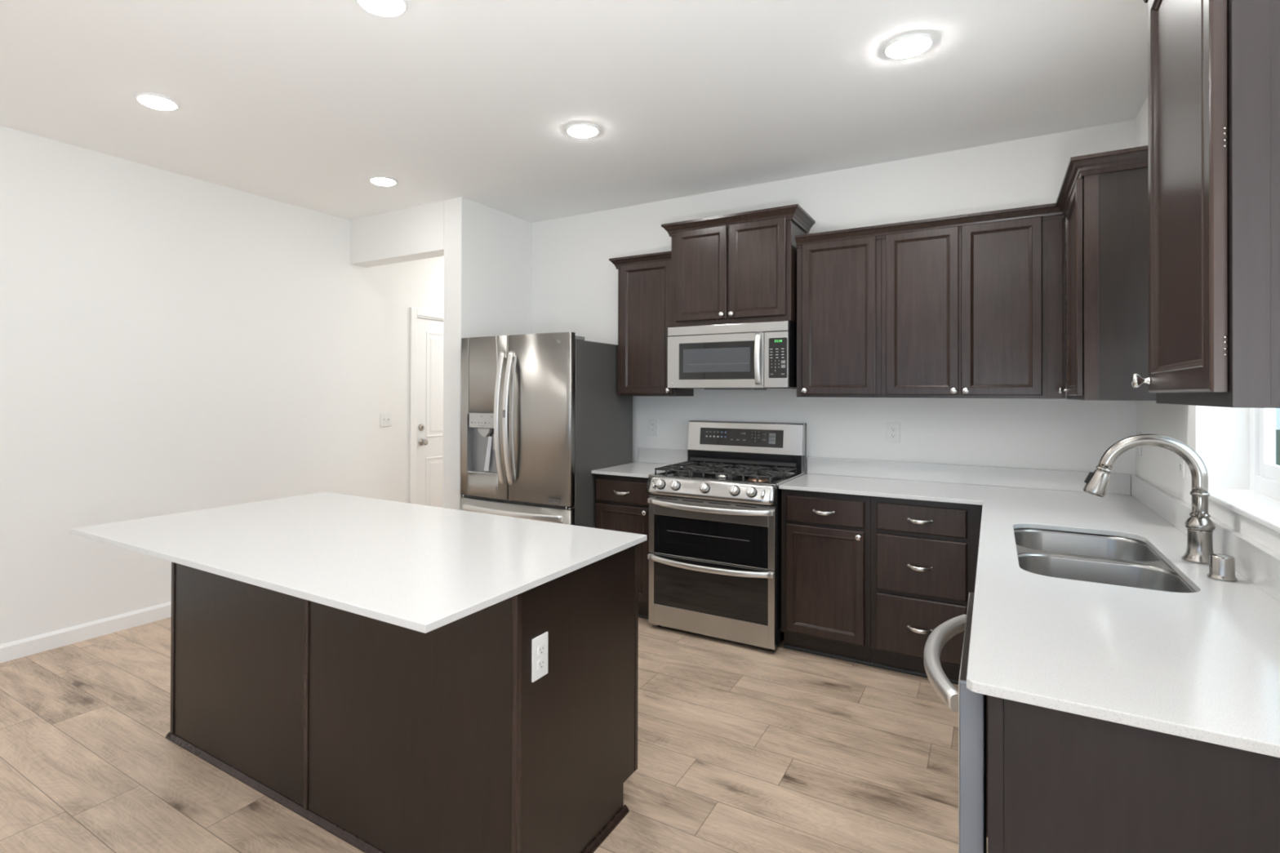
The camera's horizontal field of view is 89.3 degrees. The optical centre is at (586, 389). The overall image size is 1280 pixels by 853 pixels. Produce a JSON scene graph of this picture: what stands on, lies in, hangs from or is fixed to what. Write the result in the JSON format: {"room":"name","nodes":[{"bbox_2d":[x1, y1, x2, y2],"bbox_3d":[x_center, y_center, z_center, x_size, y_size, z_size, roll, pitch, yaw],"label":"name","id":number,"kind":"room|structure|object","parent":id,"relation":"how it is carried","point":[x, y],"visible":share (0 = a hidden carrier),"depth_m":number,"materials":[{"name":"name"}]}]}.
{"room":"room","nodes":[
{"label":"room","id":0,"kind":"room"},
{"bbox_2d":[0,125,444,644],"bbox_3d":[-2.860,0.024,3.801,0.140,2.795,10.200,0,0,32],"label":"wall","id":1,"kind":"structure","parent":0,"point":[171,343],"depth_m":3.99,"materials":[{"name":"white paint"}]},
{"bbox_2d":[0,601,171,662],"bbox_3d":[-3.541,1.367,2.574,0.014,0.092,7.415,0,0,32],"label":"baseboard","id":2,"kind":"structure","parent":1,"relation":"attached to","point":[24,647],"depth_m":3.65,"materials":[{"name":"paint"}]},
{"bbox_2d":[380,413,391,426],"bbox_3d":[-1.702,0.255,5.493,0.018,0.116,0.116,0,0,32],"label":"light switch","id":3,"kind":"object","parent":1,"relation":"attached to","point":[385,418],"visible":1,"depth_m":5.49,"materials":[{"name":"white plastic"}]},
{"bbox_2d":[408,306,444,504],"bbox_3d":[-1.341,0.355,6.181,0.138,2.170,1.020,0,0,32],"label":"trim","id":4,"kind":"structure","parent":1,"relation":"attached to","point":[414,312],"depth_m":5.74,"materials":[{"name":"paint"}]},
{"bbox_2d":[416,317,443,507],"bbox_3d":[-1.291,0.393,6.149,0.108,2.075,0.850,0,0,32],"label":"door","id":5,"kind":"structure","parent":1,"relation":"in","point":[429,414],"depth_m":5.94,"materials":[{"name":"paint"}]},
{"bbox_2d":[350,196,531,510],"bbox_3d":[-1.178,0.038,5.212,1.205,2.795,0.820,0,0,32],"label":"wall partition","id":6,"kind":"structure","parent":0,"point":[486,251],"depth_m":4.75,"materials":[{"name":"white paint"}]},
{"bbox_2d":[0,617,987,852],"bbox_3d":[-0.559,1.423,2.390,5.299,0.001,10.245,0,0,32],"label":"floor","id":7,"kind":"structure","parent":0,"point":[743,748],"depth_m":2.45,"materials":[{"name":"brown wood"}]},
{"bbox_2d":[165,543,638,852],"bbox_3d":[-0.747,0.976,2.469,1.816,0.894,0.748,0,0,32],"label":"kitchen island","id":8,"kind":"object","parent":7,"relation":"on","point":[384,737],"visible":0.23,"depth_m":1.99,"materials":[{"name":"brown wood"}]},
{"bbox_2d":[71,492,646,633],"bbox_3d":[-0.830,0.517,2.312,1.804,0.019,1.051,0,0,32],"label":"island countertop","id":9,"kind":"structure","parent":8,"relation":"on","point":[421,568],"depth_m":2.06,"materials":[{"name":"white stone"}]},
{"bbox_2d":[531,631,547,682],"bbox_3d":[-0.127,0.732,1.770,0.009,0.116,0.071,0,0,32],"label":"wall outlet","id":10,"kind":"object","parent":8,"relation":"attached to","point":[540,643],"visible":1,"depth_m":1.76,"materials":[{"name":"white plastic"}]},
{"bbox_2d":[537,644,545,656],"bbox_3d":[-0.124,0.712,1.769,0.003,0.028,0.034,0,0,32],"label":"socket","id":11,"kind":"object","parent":10,"relation":"attached to","point":[540,647],"depth_m":1.77,"materials":[{"name":"white plastic"}]},
{"bbox_2d":[537,657,545,670],"bbox_3d":[-0.124,0.751,1.768,0.003,0.028,0.034,0,0,32],"label":"socket","id":12,"kind":"object","parent":10,"relation":"attached to","point":[540,661],"depth_m":1.77,"materials":[{"name":"white plastic"}]},
{"bbox_2d":[460,332,632,528],"bbox_3d":[-0.298,0.541,4.509,0.913,1.789,0.918,0,0,32],"label":"refrigerator","id":13,"kind":"object","parent":7,"relation":"on","point":[541,412],"visible":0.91,"depth_m":4.16,"materials":[{"name":"silver metal"}]},
{"bbox_2d":[595,473,650,619],"bbox_3d":[0.382,0.990,4.316,0.424,0.894,0.657,0,0,32],"label":"base cabinet","id":14,"kind":"object","parent":7,"relation":"on","point":[621,502],"visible":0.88,"depth_m":4.06,"materials":[{"name":"brown wood"}]},
{"bbox_2d":[591,447,687,478],"bbox_3d":[0.386,0.480,4.327,0.432,0.123,0.647,0,0,32],"label":"countertop","id":15,"kind":"structure","parent":14,"relation":"on","point":[649,459],"depth_m":4.51,"materials":[{"name":"white stone"}]},
{"bbox_2d":[645,420,806,650],"bbox_3d":[0.855,0.823,3.942,0.762,1.228,0.772,0,0,32],"label":"range","id":16,"kind":"object","parent":7,"relation":"on","point":[714,556],"visible":1,"depth_m":3.72,"materials":[{"name":"silver metal"}]},
{"bbox_2d":[662,469,791,483],"bbox_3d":[0.854,0.528,3.940,0.704,0.007,0.545,0,0,32],"label":"cooktop","id":17,"kind":"object","parent":16,"relation":"in","point":[779,478],"depth_m":3.85,"materials":[{"name":"black metal"}]},
{"bbox_2d":[781,488,872,666],"bbox_3d":[1.411,0.990,3.669,0.456,0.894,0.657,0,0,32],"label":"base cabinet","id":18,"kind":"object","parent":7,"relation":"on","point":[826,537],"visible":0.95,"depth_m":3.42,"materials":[{"name":"brown wood"}]},
{"bbox_2d":[871,496,982,684],"bbox_3d":[1.821,0.991,3.411,0.510,0.894,0.657,0,0,32],"label":"base cabinet","id":19,"kind":"object","parent":7,"relation":"on","point":[924,553],"visible":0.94,"depth_m":3.19,"materials":[{"name":"brown wood"}]},
{"bbox_2d":[924,591,986,852],"bbox_3d":[1.076,0.978,1.295,0.708,0.892,0.631,0,0,32],"label":"dishwasher","id":20,"kind":"object","parent":7,"relation":"on","point":[971,706],"visible":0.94,"depth_m":1.17,"materials":[{"name":"silver metal"}]},
{"bbox_2d":[986,695,987,837],"bbox_3d":[1.708,0.984,2.200,0.651,0.894,1.545,0,0,32],"label":"base cabinet","id":21,"kind":"object","parent":7,"relation":"on","point":[987,695],"visible":0.02,"depth_m":1.89,"materials":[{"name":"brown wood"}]},
{"bbox_2d":[778,456,1279,757],"bbox_3d":[1.300,0.474,2.431,1.594,0.123,2.884,0,0,32],"label":"countertop","id":22,"kind":"structure","parent":21,"relation":"on","point":[1203,664],"depth_m":1.47,"materials":[{"name":"white stone"}]},
{"bbox_2d":[1013,528,1195,592],"bbox_3d":[1.609,0.639,2.071,0.428,0.208,0.905,0,0,32],"label":"sink","id":23,"kind":"object","parent":22,"relation":"in","point":[1076,556],"visible":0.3,"depth_m":2.11,"materials":[{"name":"metal"}]},
{"bbox_2d":[1083,434,1215,564],"bbox_3d":[1.746,0.327,2.008,0.322,0.378,0.090,0,0,32],"label":"faucet","id":24,"kind":"object","parent":22,"relation":"on","point":[1200,528],"visible":0.98,"depth_m":1.95,"materials":[{"name":"silver metal"}]},
{"bbox_2d":[1206,553,1237,582],"bbox_3d":[1.731,0.482,1.759,0.060,0.064,0.060,0,0,32],"label":"air gap cap","id":25,"kind":"object","parent":22,"relation":"on","point":[1221,566],"visible":1,"depth_m":1.74,"materials":[{"name":"silver metal"}]},
{"bbox_2d":[987,695,1279,852],"bbox_3d":[0.960,0.974,0.969,0.608,0.894,0.020,0,0,32],"label":"end panel","id":26,"kind":"object","parent":7,"relation":"on","point":[1059,781],"visible":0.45,"depth_m":1.03,"materials":[{"name":"laminate"}]},
{"bbox_2d":[0,0,1147,222],"bbox_3d":[-0.624,-1.422,2.406,5.429,0.100,10.500,0,0,32],"label":"ceiling","id":27,"kind":"structure","parent":0,"point":[299,103],"depth_m":2.92,"materials":[{"name":"white paint"}]},
{"bbox_2d":[134,92,179,111],"bbox_3d":[-2.041,-1.365,3.073,0.181,0.018,0.181,0,0,32],"label":"recessed light","id":28,"kind":"object","parent":27,"relation":"in","point":[157,101],"visible":1,"depth_m":3.05,"materials":[{"name":"paint"}]},
{"bbox_2d":[137,95,177,110],"bbox_3d":[-2.041,-1.363,3.073,0.155,0.016,0.155,0,0,32],"label":"diffuser","id":29,"kind":"object","parent":28,"relation":"attached to","point":[157,102],"depth_m":3.05,"materials":[{"name":"white plastic"}]},
{"bbox_2d":[355,0,408,17],"bbox_3d":[-0.723,-1.364,2.279,0.181,0.018,0.181,0,0,32],"label":"recessed light","id":30,"kind":"object","parent":27,"relation":"in","point":[384,8],"visible":1,"depth_m":2.29,"materials":[{"name":"paint"}]},
{"bbox_2d":[368,175,397,186],"bbox_3d":[-1.325,-1.356,4.211,0.181,0.018,0.181,0,0,32],"label":"recessed light","id":31,"kind":"object","parent":27,"relation":"in","point":[377,180],"visible":1,"depth_m":4.18,"materials":[{"name":"paint"}]},
{"bbox_2d":[370,177,395,186],"bbox_3d":[-1.325,-1.354,4.211,0.155,0.016,0.155,0,0,32],"label":"diffuser","id":32,"kind":"object","parent":31,"relation":"attached to","point":[380,181],"depth_m":4.19,"materials":[{"name":"white plastic"}]},
{"bbox_2d":[565,122,599,137],"bbox_3d":[-0.021,-1.355,3.391,0.181,0.018,0.181,0,0,32],"label":"recessed light","id":33,"kind":"object","parent":27,"relation":"in","point":[580,130],"visible":1,"depth_m":3.36,"materials":[{"name":"paint"}]},
{"bbox_2d":[568,125,597,137],"bbox_3d":[-0.021,-1.354,3.391,0.155,0.016,0.155,0,0,32],"label":"diffuser","id":34,"kind":"object","parent":33,"relation":"attached to","point":[579,131],"depth_m":3.37,"materials":[{"name":"white plastic"}]},
{"bbox_2d":[883,32,933,58],"bbox_3d":[1.274,-1.355,2.559,0.181,0.018,0.181,0,0,32],"label":"recessed light","id":35,"kind":"object","parent":27,"relation":"in","point":[910,45],"visible":1,"depth_m":2.53,"materials":[{"name":"paint"}]},
{"bbox_2d":[886,37,930,57],"bbox_3d":[1.274,-1.353,2.559,0.155,0.016,0.155,0,0,32],"label":"diffuser","id":36,"kind":"object","parent":35,"relation":"attached to","point":[899,47],"depth_m":2.54,"materials":[{"name":"white plastic"}]},
{"bbox_2d":[531,119,1135,474],"bbox_3d":[1.173,0.042,4.301,4.084,2.795,0.140,0,0,32],"label":"wall","id":37,"kind":"structure","parent":0,"point":[575,282],"depth_m":3.88,"materials":[{"name":"white paint"}]},
{"bbox_2d":[608,250,693,395],"bbox_3d":[0.447,-0.427,4.450,0.465,0.939,0.382,0,0,32],"label":"upper cabinet","id":38,"kind":"object","parent":37,"relation":"attached to","point":[644,281],"visible":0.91,"depth_m":4.31,"materials":[{"name":"brown wood"}]},
{"bbox_2d":[648,418,657,435],"bbox_3d":[0.479,0.267,4.647,0.071,0.116,0.009,0,0,32],"label":"wall outlet","id":39,"kind":"object","parent":37,"relation":"attached to","point":[653,423],"visible":1,"depth_m":4.64,"materials":[{"name":"white plastic"}]},
{"bbox_2d":[638,447,687,464],"bbox_3d":[0.558,0.473,4.589,0.417,0.104,0.020,0,0,32],"label":"backsplash","id":40,"kind":"structure","parent":37,"relation":"attached to","point":[670,456],"depth_m":4.59,"materials":[{"name":"white stone"}]},
{"bbox_2d":[661,204,815,327],"bbox_3d":[0.957,-0.733,4.103,0.861,0.658,0.432,0,0,32],"label":"upper cabinet","id":41,"kind":"object","parent":37,"relation":"attached to","point":[741,267],"visible":0.98,"depth_m":3.92,"materials":[{"name":"brown wood"}]},
{"bbox_2d":[667,320,796,390],"bbox_3d":[0.940,-0.200,4.076,0.758,0.400,0.472,0,0,32],"label":"microwave","id":42,"kind":"object","parent":41,"relation":"attached to","point":[749,356],"visible":0.99,"depth_m":3.89,"materials":[{"name":"silver metal"}]},
{"bbox_2d":[796,235,881,397],"bbox_3d":[1.500,-0.409,3.788,0.456,0.905,0.382,0,0,32],"label":"upper cabinet","id":43,"kind":"object","parent":37,"relation":"attached to","point":[839,282],"visible":0.97,"depth_m":3.65,"materials":[{"name":"brown wood"}]},
{"bbox_2d":[886,422,900,442],"bbox_3d":[1.810,0.253,3.811,0.071,0.116,0.009,0,0,32],"label":"wall outlet","id":44,"kind":"object","parent":37,"relation":"attached to","point":[893,429],"visible":1,"depth_m":3.81,"materials":[{"name":"white plastic"}]},
{"bbox_2d":[889,426,896,431],"bbox_3d":[1.808,0.233,3.808,0.034,0.028,0.003,0,0,32],"label":"socket","id":45,"kind":"object","parent":44,"relation":"attached to","point":[891,428],"depth_m":3.81,"materials":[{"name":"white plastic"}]},
{"bbox_2d":[889,433,896,438],"bbox_3d":[1.808,0.272,3.808,0.034,0.028,0.003,0,0,32],"label":"socket","id":46,"kind":"object","parent":44,"relation":"attached to","point":[891,435],"depth_m":3.81,"materials":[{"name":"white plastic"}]},
{"bbox_2d":[807,456,1130,495],"bbox_3d":[2.055,0.473,3.647,1.569,0.104,0.020,0,0,32],"label":"backsplash","id":47,"kind":"structure","parent":37,"relation":"attached to","point":[1046,479],"depth_m":3.60,"materials":[{"name":"white stone"}]},
{"bbox_2d":[881,216,1066,398],"bbox_3d":[2.040,-0.409,3.449,0.816,0.905,0.382,0,0,32],"label":"upper cabinet","id":48,"kind":"object","parent":37,"relation":"attached to","point":[975,310],"visible":0.98,"depth_m":3.30,"materials":[{"name":"brown wood"}]},
{"bbox_2d":[795,145,1147,248],"bbox_3d":[1.701,-0.865,3.055,1.575,0.068,0.753,0,0,32],"label":"crown molding","id":49,"kind":"structure","parent":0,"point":[1078,166],"depth_m":3.16,"materials":[{"name":"brown wood"}]},
{"bbox_2d":[1135,96,1279,555],"bbox_3d":[0.803,0.018,-0.038,0.190,2.795,7.600,0,0,32],"label":"wall","id":50,"kind":"structure","parent":0,"point":[1220,436],"depth_m":2.26,"materials":[{"name":"white paint"}]},
{"bbox_2d":[1058,167,1155,400],"bbox_3d":[2.233,-0.411,2.741,0.344,0.907,0.706,0,0,32],"label":"upper cabinet","id":51,"kind":"object","parent":50,"relation":"attached to","point":[1107,215],"visible":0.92,"depth_m":2.48,"materials":[{"name":"brown wood"}]},
{"bbox_2d":[1137,431,1141,456],"bbox_3d":[2.676,0.261,3.130,0.009,0.116,0.071,0,0,32],"label":"wall outlet","id":52,"kind":"object","parent":50,"relation":"attached to","point":[1139,449],"visible":0.51,"depth_m":3.12,"materials":[{"name":"white plastic"}]},
{"bbox_2d":[1178,455,1185,478],"bbox_3d":[2.232,0.269,2.423,0.009,0.116,0.071,0,0,32],"label":"wall outlet","id":53,"kind":"object","parent":50,"relation":"attached to","point":[1181,462],"visible":0.67,"depth_m":2.41,"materials":[{"name":"white plastic"}]},
{"bbox_2d":[1178,462,1182,470],"bbox_3d":[2.230,0.288,2.424,0.003,0.028,0.034,0,0,32],"label":"socket","id":54,"kind":"object","parent":53,"relation":"attached to","point":[1180,464],"depth_m":2.42,"materials":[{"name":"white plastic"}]},
{"bbox_2d":[1130,474,1279,602],"bbox_3d":[1.966,0.465,2.012,0.020,0.104,2.884,0,0,32],"label":"backsplash","id":55,"kind":"structure","parent":50,"relation":"attached to","point":[1255,562],"depth_m":1.88,"materials":[{"name":"white stone"}]},
{"bbox_2d":[1131,0,1279,408],"bbox_3d":[1.208,-0.441,1.117,0.349,0.939,0.622,0,0,32],"label":"upper cabinet","id":56,"kind":"object","parent":50,"relation":"attached to","point":[1214,65],"visible":1,"depth_m":0.98,"materials":[{"name":"laminate"}]},
{"bbox_2d":[1208,487,1279,533],"bbox_3d":[1.901,0.346,1.762,0.157,0.020,1.118,0,0,32],"label":"window sill","id":57,"kind":"structure","parent":50,"relation":"attached to","point":[1260,508],"depth_m":1.91,"materials":[{"name":"paint"}]},
{"bbox_2d":[1248,408,1279,500],"bbox_3d":[1.982,-0.177,1.715,0.050,1.027,1.120,0,0,32],"label":"window","id":58,"kind":"structure","parent":50,"relation":"in","point":[1264,473],"depth_m":2.12,"materials":[{"name":"plastic"}]},
{"label":"outside","id":59,"kind":"structure","parent":0,"visible":0},
{"bbox_2d":[1275,429,1279,465],"bbox_3d":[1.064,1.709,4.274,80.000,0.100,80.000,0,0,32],"label":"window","id":60,"kind":"structure","parent":59,"point":[1277,431],"depth_m":20.66,"materials":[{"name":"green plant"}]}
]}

